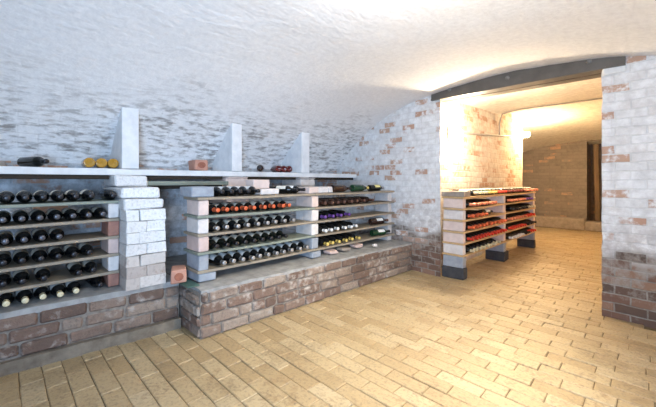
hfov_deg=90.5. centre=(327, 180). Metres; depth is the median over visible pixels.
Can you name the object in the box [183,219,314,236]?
shelf board
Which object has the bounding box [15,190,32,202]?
wine bottle
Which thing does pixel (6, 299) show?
wine bottle
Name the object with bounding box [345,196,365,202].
wine bottle
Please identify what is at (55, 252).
wine bottle
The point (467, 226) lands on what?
wine bottle
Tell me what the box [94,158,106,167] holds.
wine bottle
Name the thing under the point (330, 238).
wine bottle
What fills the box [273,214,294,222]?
wine bottle
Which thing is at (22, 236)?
wine bottle
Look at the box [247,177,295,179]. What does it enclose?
rail
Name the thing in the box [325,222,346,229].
wine bottle
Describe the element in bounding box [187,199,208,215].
concrete block
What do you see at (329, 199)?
wine bottle
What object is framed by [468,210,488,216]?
wine bottle
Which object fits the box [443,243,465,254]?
concrete block
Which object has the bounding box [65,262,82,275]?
wine bottle
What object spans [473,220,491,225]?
wine bottle
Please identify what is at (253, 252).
wine bottle
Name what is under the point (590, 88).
ceiling
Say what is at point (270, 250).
wine bottle
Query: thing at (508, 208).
wine bottle
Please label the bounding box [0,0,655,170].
ceiling
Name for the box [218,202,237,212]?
wine bottle
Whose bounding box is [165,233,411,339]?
brick plinth
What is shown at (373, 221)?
wine bottle
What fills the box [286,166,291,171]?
wine bottle
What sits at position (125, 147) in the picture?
buttress fin
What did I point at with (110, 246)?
brick
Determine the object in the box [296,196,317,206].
concrete block
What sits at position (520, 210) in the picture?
shelf board
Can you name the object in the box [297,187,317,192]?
brick
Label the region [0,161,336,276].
wall
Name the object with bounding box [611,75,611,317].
wall
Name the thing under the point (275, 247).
wine bottle
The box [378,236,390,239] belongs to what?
concrete block
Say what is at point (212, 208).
wine bottle
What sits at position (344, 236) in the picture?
wine bottle
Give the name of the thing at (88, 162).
wine bottle
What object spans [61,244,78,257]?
wine bottle
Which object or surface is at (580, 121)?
ceiling
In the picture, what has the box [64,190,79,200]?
wine bottle
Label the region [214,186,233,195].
wine bottle
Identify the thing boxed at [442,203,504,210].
shelf board
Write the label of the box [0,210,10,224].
wine bottle
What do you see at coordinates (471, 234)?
wine bottle
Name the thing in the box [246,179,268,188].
concrete block
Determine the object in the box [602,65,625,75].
padstone
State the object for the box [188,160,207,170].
brick
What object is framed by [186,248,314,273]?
shelf board
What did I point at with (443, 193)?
stone slab
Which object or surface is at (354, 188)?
wine bottle
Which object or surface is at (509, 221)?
shelf board
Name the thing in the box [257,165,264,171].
wine bottle
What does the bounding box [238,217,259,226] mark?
wine bottle
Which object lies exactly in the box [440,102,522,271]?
wall
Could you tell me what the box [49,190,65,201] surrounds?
wine bottle
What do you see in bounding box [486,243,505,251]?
concrete block
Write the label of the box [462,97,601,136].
conduit
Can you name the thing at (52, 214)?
wine bottle
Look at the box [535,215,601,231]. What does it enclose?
brick plinth
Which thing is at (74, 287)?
wine bottle
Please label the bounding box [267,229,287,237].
wine bottle
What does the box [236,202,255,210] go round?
wine bottle
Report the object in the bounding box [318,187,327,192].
brick
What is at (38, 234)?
wine bottle
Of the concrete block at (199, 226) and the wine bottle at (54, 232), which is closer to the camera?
the wine bottle at (54, 232)
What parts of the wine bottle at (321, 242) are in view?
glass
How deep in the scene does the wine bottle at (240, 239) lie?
2.66 m
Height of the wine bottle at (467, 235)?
0.075 m
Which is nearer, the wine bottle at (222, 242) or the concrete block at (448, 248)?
the wine bottle at (222, 242)
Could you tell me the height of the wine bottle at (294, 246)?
0.076 m
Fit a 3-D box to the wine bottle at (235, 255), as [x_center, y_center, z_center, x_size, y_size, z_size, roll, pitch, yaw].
[-0.780,0.627,2.702,0.301,0.076,0.075,0,0,45]
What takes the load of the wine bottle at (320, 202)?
on the shelf board at (369, 202)
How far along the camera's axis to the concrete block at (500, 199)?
4.46 m
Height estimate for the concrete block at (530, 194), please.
0.108 m
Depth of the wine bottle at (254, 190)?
2.76 m
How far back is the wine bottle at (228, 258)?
2.59 m
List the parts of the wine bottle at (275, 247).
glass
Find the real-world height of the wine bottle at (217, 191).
0.076 m
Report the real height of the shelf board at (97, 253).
0.023 m
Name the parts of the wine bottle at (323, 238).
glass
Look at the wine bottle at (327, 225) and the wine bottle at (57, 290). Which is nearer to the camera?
the wine bottle at (57, 290)
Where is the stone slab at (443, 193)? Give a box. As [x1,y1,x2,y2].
[441,191,469,196]
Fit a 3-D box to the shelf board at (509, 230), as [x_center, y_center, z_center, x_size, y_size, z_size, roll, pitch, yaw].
[2.841,0.705,4.992,1.380,0.022,0.250,0,0,-43]
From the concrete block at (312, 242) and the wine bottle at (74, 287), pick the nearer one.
the wine bottle at (74, 287)
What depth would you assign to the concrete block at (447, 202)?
3.65 m
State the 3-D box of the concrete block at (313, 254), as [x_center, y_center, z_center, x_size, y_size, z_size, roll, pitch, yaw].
[-0.198,0.725,3.293,0.251,0.062,0.124,0,0,45]
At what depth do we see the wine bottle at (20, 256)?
1.99 m
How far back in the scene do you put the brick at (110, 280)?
2.31 m
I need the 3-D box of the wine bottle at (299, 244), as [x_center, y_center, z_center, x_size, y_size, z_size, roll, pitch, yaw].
[-0.296,0.627,3.173,0.301,0.076,0.075,0,0,45]
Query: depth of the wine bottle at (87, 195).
2.21 m
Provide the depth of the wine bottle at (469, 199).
3.99 m
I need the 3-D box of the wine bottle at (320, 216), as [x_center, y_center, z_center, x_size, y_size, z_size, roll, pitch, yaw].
[-0.126,0.357,3.319,0.301,0.075,0.075,0,0,44]
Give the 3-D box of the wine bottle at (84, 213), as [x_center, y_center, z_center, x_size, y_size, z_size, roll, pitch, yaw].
[-1.689,0.225,2.255,0.301,0.076,0.075,0,0,45]
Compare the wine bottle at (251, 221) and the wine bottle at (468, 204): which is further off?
the wine bottle at (468, 204)
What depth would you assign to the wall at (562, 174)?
7.80 m
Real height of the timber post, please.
1.727 m
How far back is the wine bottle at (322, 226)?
3.31 m
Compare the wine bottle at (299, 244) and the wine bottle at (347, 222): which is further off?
the wine bottle at (347, 222)
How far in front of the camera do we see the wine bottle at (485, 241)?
4.06 m
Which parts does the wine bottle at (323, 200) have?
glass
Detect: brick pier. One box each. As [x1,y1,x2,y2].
[103,175,166,290]
[210,177,248,236]
[282,178,315,240]
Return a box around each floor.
[0,227,655,406]
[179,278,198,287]
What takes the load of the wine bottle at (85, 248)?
on the shelf board at (97, 253)
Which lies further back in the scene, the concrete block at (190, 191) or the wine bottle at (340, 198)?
the wine bottle at (340, 198)
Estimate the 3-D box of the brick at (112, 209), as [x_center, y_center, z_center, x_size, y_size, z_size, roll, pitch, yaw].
[-1.595,0.212,2.381,0.222,0.108,0.069,0,0,45]
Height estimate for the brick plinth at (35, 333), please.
0.373 m
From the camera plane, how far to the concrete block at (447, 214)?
3.65 m
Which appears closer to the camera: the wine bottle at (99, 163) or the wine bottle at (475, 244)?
the wine bottle at (99, 163)
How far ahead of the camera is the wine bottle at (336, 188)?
3.52 m
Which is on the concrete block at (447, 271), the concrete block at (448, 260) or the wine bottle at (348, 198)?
the concrete block at (448, 260)
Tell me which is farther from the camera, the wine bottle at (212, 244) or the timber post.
the timber post
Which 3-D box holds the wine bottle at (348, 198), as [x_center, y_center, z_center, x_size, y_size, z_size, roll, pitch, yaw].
[0.219,0.221,3.694,0.301,0.075,0.075,0,0,44]
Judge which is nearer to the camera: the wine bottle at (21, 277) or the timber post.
the wine bottle at (21, 277)
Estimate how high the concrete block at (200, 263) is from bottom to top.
0.116 m
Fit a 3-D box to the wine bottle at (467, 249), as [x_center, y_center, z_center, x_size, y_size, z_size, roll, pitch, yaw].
[1.531,0.783,3.733,0.301,0.075,0.075,0,0,45]
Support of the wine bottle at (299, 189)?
on the shelf board at (279, 194)
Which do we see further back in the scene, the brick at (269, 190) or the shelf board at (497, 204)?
the shelf board at (497, 204)
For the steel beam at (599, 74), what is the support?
attached to the wall at (400, 154)
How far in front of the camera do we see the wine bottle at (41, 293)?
2.04 m
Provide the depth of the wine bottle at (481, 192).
3.82 m
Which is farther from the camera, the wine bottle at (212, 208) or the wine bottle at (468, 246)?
the wine bottle at (468, 246)
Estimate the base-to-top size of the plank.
0.036 m
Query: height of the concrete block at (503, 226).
0.108 m
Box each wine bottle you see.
[0,191,14,203]
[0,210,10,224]
[0,230,13,245]
[0,251,11,266]
[0,272,10,286]
[0,292,14,306]
[12,210,28,222]
[12,249,29,263]
[12,269,29,284]
[14,229,30,243]
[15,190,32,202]
[15,289,31,303]
[17,156,48,166]
[29,209,45,221]
[30,247,46,261]
[31,227,47,241]
[32,190,49,201]
[32,286,48,299]
[34,266,50,280]
[45,208,62,220]
[46,245,63,259]
[47,226,64,239]
[48,283,65,296]
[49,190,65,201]
[61,208,77,219]
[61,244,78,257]
[63,280,80,293]
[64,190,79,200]
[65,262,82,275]
[76,207,91,218]
[76,242,92,255]
[79,189,94,200]
[79,260,96,272]
[81,158,94,167]
[84,276,103,287]
[90,206,105,217]
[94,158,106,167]
[99,189,115,199]
[105,159,118,168]
[208,236,229,247]
[208,254,226,264]
[209,203,228,212]
[209,204,219,213]
[209,219,228,229]
[209,221,219,231]
[209,239,218,248]
[213,252,235,263]
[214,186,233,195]
[214,187,224,195]
[217,235,238,246]
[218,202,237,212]
[219,218,239,229]
[223,186,241,195]
[224,251,244,261]
[225,234,247,244]
[226,202,247,211]
[228,218,249,227]
[233,249,254,260]
[234,186,250,194]
[234,233,256,243]
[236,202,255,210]
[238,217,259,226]
[241,248,261,257]
[243,186,259,194]
[243,232,264,241]
[246,201,266,210]
[247,216,269,225]
[251,231,272,240]
[251,247,269,256]
[254,201,274,209]
[255,215,277,224]
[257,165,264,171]
[259,230,280,239]
[259,246,278,255]
[264,200,284,208]
[264,214,286,223]
[265,244,285,253]
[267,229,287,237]
[269,186,297,193]
[269,200,290,208]
[270,166,281,171]
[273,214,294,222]
[273,243,293,251]
[280,166,286,171]
[282,242,301,250]
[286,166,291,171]
[289,241,308,248]
[290,186,305,192]
[317,223,338,229]
[318,198,333,205]
[318,199,326,205]
[318,211,334,218]
[318,213,326,219]
[318,224,332,232]
[318,226,327,232]
[318,237,333,243]
[318,238,328,245]
[319,236,340,242]
[321,198,339,204]
[321,210,342,217]
[325,197,345,204]
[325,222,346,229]
[326,235,347,241]
[328,209,350,216]
[330,185,350,191]
[331,221,352,227]
[332,197,352,203]
[332,233,353,240]
[336,221,357,226]
[340,233,360,239]
[341,197,357,203]
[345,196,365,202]
[350,185,368,191]
[353,196,373,202]
[367,185,383,190]
[368,218,388,224]
[370,229,389,235]
[452,189,478,195]
[465,224,474,229]
[465,234,478,240]
[465,245,477,250]
[465,246,474,252]
[466,201,475,207]
[466,213,474,218]
[466,233,481,238]
[467,189,482,195]
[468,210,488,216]
[468,221,484,226]
[468,244,481,249]
[469,199,491,205]
[471,243,485,248]
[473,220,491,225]
[475,242,489,247]
[479,209,492,213]
[481,240,495,245]
[505,206,518,210]
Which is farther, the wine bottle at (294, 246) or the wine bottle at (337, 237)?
the wine bottle at (337, 237)
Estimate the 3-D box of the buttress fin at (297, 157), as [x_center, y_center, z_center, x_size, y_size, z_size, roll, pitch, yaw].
[-0.426,-0.346,4.120,0.435,0.494,0.131,0,0,45]
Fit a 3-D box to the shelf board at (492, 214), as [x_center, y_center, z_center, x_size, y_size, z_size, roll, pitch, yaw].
[1.869,0.446,4.095,1.280,0.022,0.250,0,0,-43]
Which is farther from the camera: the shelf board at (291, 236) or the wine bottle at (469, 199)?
the wine bottle at (469, 199)
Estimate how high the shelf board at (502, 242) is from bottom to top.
0.022 m
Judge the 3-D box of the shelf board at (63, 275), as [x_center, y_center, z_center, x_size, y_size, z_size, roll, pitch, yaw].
[-2.029,0.648,2.012,0.325,0.023,1.202,0,0,45]
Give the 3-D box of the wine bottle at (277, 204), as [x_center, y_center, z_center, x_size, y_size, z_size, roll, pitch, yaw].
[-0.496,0.219,2.966,0.301,0.076,0.075,0,0,45]
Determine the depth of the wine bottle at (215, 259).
2.54 m
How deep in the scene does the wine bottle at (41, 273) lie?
2.05 m
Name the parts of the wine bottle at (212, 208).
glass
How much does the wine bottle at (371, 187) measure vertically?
0.076 m
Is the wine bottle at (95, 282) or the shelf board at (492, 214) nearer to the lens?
the wine bottle at (95, 282)
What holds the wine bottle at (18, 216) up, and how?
on the shelf board at (28, 224)
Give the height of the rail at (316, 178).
0.032 m
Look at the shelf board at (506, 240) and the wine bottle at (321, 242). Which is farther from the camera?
the shelf board at (506, 240)
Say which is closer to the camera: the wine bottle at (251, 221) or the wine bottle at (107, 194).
the wine bottle at (107, 194)
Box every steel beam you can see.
[431,56,625,101]
[442,73,601,103]
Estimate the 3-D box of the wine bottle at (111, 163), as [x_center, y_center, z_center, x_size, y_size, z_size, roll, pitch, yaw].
[-1.818,-0.142,2.713,0.075,0.075,0.301,0,0,-42]
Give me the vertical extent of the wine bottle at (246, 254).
0.076 m
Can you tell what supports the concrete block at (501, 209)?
on the shelf board at (520, 210)
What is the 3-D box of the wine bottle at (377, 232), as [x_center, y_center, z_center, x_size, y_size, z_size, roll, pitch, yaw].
[0.649,0.629,3.999,0.301,0.076,0.075,0,0,-33]
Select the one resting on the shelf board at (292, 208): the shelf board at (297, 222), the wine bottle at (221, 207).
the wine bottle at (221, 207)
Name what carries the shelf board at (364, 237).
on the concrete block at (387, 237)
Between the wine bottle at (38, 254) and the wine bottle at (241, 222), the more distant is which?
the wine bottle at (241, 222)
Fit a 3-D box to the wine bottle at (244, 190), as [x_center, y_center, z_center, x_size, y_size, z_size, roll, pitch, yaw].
[-0.753,0.083,2.775,0.301,0.076,0.075,0,0,44]
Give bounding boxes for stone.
[323,248,337,253]
[336,246,350,250]
[349,243,362,247]
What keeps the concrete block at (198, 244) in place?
on the shelf board at (291, 236)
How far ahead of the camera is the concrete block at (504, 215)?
4.44 m
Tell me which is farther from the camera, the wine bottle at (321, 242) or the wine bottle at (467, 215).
the wine bottle at (467, 215)
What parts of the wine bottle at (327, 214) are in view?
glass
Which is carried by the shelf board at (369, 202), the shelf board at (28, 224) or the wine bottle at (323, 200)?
the wine bottle at (323, 200)
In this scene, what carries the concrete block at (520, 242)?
on the floor at (528, 329)
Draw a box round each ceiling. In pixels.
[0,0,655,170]
[427,77,601,114]
[510,99,601,151]
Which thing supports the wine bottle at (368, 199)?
on the shelf board at (369, 202)
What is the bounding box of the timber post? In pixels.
[593,144,600,220]
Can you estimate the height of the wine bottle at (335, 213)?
0.075 m
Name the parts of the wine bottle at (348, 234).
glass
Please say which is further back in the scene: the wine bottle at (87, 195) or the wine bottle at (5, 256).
the wine bottle at (87, 195)
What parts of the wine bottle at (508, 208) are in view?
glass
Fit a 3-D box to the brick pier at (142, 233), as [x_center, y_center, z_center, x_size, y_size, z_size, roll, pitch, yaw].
[-1.523,0.356,2.536,0.679,0.803,0.271,0,0,45]
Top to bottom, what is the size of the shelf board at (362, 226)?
0.024 m
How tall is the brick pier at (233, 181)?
0.807 m
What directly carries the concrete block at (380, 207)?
on the shelf board at (372, 213)
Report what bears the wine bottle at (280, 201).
on the shelf board at (292, 208)
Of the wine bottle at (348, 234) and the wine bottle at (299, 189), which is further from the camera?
the wine bottle at (348, 234)
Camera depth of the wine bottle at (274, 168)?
3.77 m
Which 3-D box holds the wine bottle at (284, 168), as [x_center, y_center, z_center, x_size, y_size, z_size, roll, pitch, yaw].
[-0.579,-0.142,3.951,0.075,0.075,0.301,0,0,-25]
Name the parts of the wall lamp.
lamp glass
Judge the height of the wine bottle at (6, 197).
0.076 m
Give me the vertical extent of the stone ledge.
0.053 m
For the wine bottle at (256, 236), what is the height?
0.076 m
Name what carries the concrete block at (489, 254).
on the floor at (528, 329)
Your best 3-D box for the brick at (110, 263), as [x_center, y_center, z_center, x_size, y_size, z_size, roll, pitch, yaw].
[-1.596,0.585,2.380,0.227,0.104,0.070,0,0,45]
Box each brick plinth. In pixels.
[0,274,180,376]
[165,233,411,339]
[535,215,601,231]
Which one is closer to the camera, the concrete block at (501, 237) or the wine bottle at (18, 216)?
the wine bottle at (18, 216)
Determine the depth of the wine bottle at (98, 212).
2.26 m
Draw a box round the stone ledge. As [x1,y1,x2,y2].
[0,166,356,177]
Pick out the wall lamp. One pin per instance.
(523, 134)
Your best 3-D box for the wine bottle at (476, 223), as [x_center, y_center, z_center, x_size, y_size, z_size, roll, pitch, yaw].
[1.734,0.525,3.920,0.301,0.075,0.075,0,0,45]
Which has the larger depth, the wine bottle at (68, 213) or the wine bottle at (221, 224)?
the wine bottle at (221, 224)
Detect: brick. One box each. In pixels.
[101,221,119,235]
[101,238,118,253]
[102,203,118,217]
[102,256,118,270]
[102,273,118,286]
[170,265,186,283]
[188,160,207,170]
[255,188,278,194]
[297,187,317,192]
[316,186,332,192]
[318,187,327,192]
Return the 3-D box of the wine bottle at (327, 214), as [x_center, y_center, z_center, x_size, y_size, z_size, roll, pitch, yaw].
[-0.047,0.357,3.399,0.301,0.075,0.075,0,0,44]
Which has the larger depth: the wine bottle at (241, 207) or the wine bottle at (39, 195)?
the wine bottle at (241, 207)
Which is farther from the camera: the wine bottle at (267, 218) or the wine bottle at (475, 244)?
the wine bottle at (475, 244)
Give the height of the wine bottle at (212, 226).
0.076 m
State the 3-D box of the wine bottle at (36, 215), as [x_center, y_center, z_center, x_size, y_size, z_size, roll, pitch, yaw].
[-1.865,0.225,2.089,0.301,0.076,0.075,0,0,45]
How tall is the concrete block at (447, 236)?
0.110 m
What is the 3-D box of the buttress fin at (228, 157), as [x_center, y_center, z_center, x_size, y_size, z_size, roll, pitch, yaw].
[-1.079,-0.346,3.462,0.435,0.494,0.116,0,0,45]
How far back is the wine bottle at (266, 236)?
2.82 m
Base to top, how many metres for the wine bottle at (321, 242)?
0.075 m
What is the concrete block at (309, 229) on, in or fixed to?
on the shelf board at (362, 226)
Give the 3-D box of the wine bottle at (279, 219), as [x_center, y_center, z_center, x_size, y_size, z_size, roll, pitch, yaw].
[-0.485,0.355,3.003,0.075,0.076,0.301,0,0,-45]
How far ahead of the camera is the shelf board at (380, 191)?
3.61 m
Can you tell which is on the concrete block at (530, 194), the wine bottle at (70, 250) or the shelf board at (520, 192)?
the shelf board at (520, 192)
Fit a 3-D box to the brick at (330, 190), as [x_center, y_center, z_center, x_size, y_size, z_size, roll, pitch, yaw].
[-0.044,0.091,3.500,0.215,0.064,0.064,0,0,45]
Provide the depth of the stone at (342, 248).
3.50 m
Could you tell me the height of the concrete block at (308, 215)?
0.111 m
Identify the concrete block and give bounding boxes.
[180,186,213,196]
[186,270,215,281]
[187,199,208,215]
[187,217,208,233]
[187,234,208,251]
[187,252,208,270]
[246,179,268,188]
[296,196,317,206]
[296,209,318,220]
[296,223,317,234]
[296,237,317,248]
[298,250,320,257]
[375,193,391,200]
[375,203,390,211]
[375,214,391,222]
[375,225,390,232]
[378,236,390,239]
[442,265,466,279]
[443,198,465,208]
[443,209,465,219]
[443,221,465,231]
[443,232,465,243]
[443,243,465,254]
[443,254,465,268]
[485,250,508,261]
[486,196,504,202]
[486,205,505,212]
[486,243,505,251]
[491,233,504,240]
[494,214,505,218]
[497,224,505,228]
[517,239,535,247]
[518,232,534,239]
[519,193,534,199]
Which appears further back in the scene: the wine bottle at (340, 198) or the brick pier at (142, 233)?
the wine bottle at (340, 198)
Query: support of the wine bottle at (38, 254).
on the shelf board at (97, 253)
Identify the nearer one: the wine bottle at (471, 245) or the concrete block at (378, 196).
the wine bottle at (471, 245)
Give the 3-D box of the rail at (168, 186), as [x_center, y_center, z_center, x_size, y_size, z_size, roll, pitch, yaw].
[-1.306,0.055,2.997,0.065,0.032,0.676,0,0,45]
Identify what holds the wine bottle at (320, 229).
on the shelf board at (362, 226)
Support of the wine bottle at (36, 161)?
on the stone ledge
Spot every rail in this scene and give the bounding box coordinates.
[0,174,108,178]
[146,176,221,179]
[147,185,221,188]
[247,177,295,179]
[309,177,352,179]
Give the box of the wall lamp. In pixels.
[520,130,529,138]
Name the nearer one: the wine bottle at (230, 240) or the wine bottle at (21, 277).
the wine bottle at (21, 277)
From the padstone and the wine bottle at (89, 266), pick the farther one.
the padstone
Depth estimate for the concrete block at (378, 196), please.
4.16 m
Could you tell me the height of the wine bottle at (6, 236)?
0.076 m
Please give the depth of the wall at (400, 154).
2.63 m
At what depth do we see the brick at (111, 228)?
2.31 m
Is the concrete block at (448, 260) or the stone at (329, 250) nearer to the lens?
the stone at (329, 250)
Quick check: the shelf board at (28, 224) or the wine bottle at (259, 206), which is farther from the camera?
the wine bottle at (259, 206)
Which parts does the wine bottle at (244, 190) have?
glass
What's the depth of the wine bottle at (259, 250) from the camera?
2.81 m
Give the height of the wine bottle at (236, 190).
0.076 m
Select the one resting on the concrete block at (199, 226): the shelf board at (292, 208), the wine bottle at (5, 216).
the shelf board at (292, 208)
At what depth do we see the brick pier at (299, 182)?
3.96 m
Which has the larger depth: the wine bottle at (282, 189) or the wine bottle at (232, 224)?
the wine bottle at (282, 189)
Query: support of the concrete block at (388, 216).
on the shelf board at (362, 226)
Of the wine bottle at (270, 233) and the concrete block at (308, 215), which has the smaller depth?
the wine bottle at (270, 233)
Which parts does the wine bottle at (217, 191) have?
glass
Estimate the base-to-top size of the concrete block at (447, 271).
0.130 m
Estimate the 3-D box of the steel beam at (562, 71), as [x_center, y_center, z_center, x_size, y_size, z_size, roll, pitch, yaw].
[1.796,-1.002,3.199,0.140,0.195,1.692,0,0,-42]
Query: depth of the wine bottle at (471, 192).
3.79 m
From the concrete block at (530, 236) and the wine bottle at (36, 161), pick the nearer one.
the wine bottle at (36, 161)
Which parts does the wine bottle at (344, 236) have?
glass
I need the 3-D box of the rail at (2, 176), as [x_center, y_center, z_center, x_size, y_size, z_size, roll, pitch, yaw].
[-2.158,-0.030,2.138,0.065,0.032,1.200,0,0,45]
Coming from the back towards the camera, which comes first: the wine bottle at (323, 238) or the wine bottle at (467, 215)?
the wine bottle at (467, 215)
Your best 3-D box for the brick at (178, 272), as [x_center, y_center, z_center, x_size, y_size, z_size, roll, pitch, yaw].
[-1.113,0.695,2.426,0.112,0.104,0.160,0,0,-25]
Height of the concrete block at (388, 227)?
0.111 m
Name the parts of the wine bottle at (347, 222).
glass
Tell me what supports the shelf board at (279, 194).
on the concrete block at (194, 207)
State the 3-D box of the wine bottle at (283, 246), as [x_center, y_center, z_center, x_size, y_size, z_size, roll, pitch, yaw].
[-0.426,0.627,3.050,0.075,0.076,0.301,0,0,-45]
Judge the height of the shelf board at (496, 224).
0.022 m
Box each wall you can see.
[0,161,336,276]
[337,55,655,328]
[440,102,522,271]
[522,140,601,221]
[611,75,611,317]
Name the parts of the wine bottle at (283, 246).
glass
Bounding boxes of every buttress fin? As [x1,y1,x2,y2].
[110,107,138,168]
[213,123,241,171]
[281,132,308,172]
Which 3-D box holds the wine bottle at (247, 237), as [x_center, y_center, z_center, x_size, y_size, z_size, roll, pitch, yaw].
[-0.705,0.491,2.770,0.301,0.076,0.075,0,0,45]
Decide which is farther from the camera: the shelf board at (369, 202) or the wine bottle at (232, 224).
the shelf board at (369, 202)
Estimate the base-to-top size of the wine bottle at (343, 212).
0.075 m
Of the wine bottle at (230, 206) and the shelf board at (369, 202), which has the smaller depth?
the wine bottle at (230, 206)
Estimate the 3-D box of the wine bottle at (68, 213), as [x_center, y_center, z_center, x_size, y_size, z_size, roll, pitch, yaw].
[-1.749,0.225,2.201,0.301,0.076,0.075,0,0,44]
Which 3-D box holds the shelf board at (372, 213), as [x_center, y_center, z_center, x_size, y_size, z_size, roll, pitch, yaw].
[0.270,0.408,3.764,0.285,0.024,1.363,0,0,45]
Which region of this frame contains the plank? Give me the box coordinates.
[147,181,228,185]
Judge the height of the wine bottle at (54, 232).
0.076 m
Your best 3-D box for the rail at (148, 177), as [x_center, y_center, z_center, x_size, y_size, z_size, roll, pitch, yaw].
[-1.306,-0.030,2.997,0.065,0.032,0.680,0,0,45]
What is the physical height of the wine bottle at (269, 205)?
0.076 m
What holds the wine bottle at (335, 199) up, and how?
on the shelf board at (369, 202)
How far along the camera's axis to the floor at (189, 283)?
2.36 m
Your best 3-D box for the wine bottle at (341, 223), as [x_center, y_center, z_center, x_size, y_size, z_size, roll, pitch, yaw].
[0.149,0.493,3.587,0.301,0.075,0.075,0,0,44]
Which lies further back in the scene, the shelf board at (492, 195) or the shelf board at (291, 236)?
the shelf board at (492, 195)
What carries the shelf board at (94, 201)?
attached to the brick pier at (142, 233)
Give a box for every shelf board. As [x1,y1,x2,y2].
[0,199,118,208]
[0,216,118,229]
[0,231,118,250]
[0,247,118,272]
[0,263,118,293]
[183,193,314,199]
[183,206,314,218]
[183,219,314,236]
[183,232,314,255]
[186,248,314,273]
[314,190,394,195]
[315,201,394,208]
[315,211,394,222]
[315,222,394,236]
[315,233,394,250]
[442,194,504,198]
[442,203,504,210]
[442,212,504,221]
[442,222,504,233]
[442,232,504,245]
[442,240,504,256]
[505,192,535,194]
[505,199,535,204]
[505,207,535,213]
[505,215,535,223]
[505,223,535,232]
[505,231,535,242]
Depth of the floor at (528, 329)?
2.08 m
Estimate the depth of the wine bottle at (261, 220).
2.80 m
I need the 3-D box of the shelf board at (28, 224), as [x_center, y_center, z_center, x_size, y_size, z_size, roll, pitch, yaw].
[-2.029,0.276,2.012,0.325,0.023,1.202,0,0,45]
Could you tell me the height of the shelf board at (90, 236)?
0.023 m
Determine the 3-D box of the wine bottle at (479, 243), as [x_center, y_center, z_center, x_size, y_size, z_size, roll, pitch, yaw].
[1.825,0.783,3.993,0.301,0.075,0.075,0,0,44]

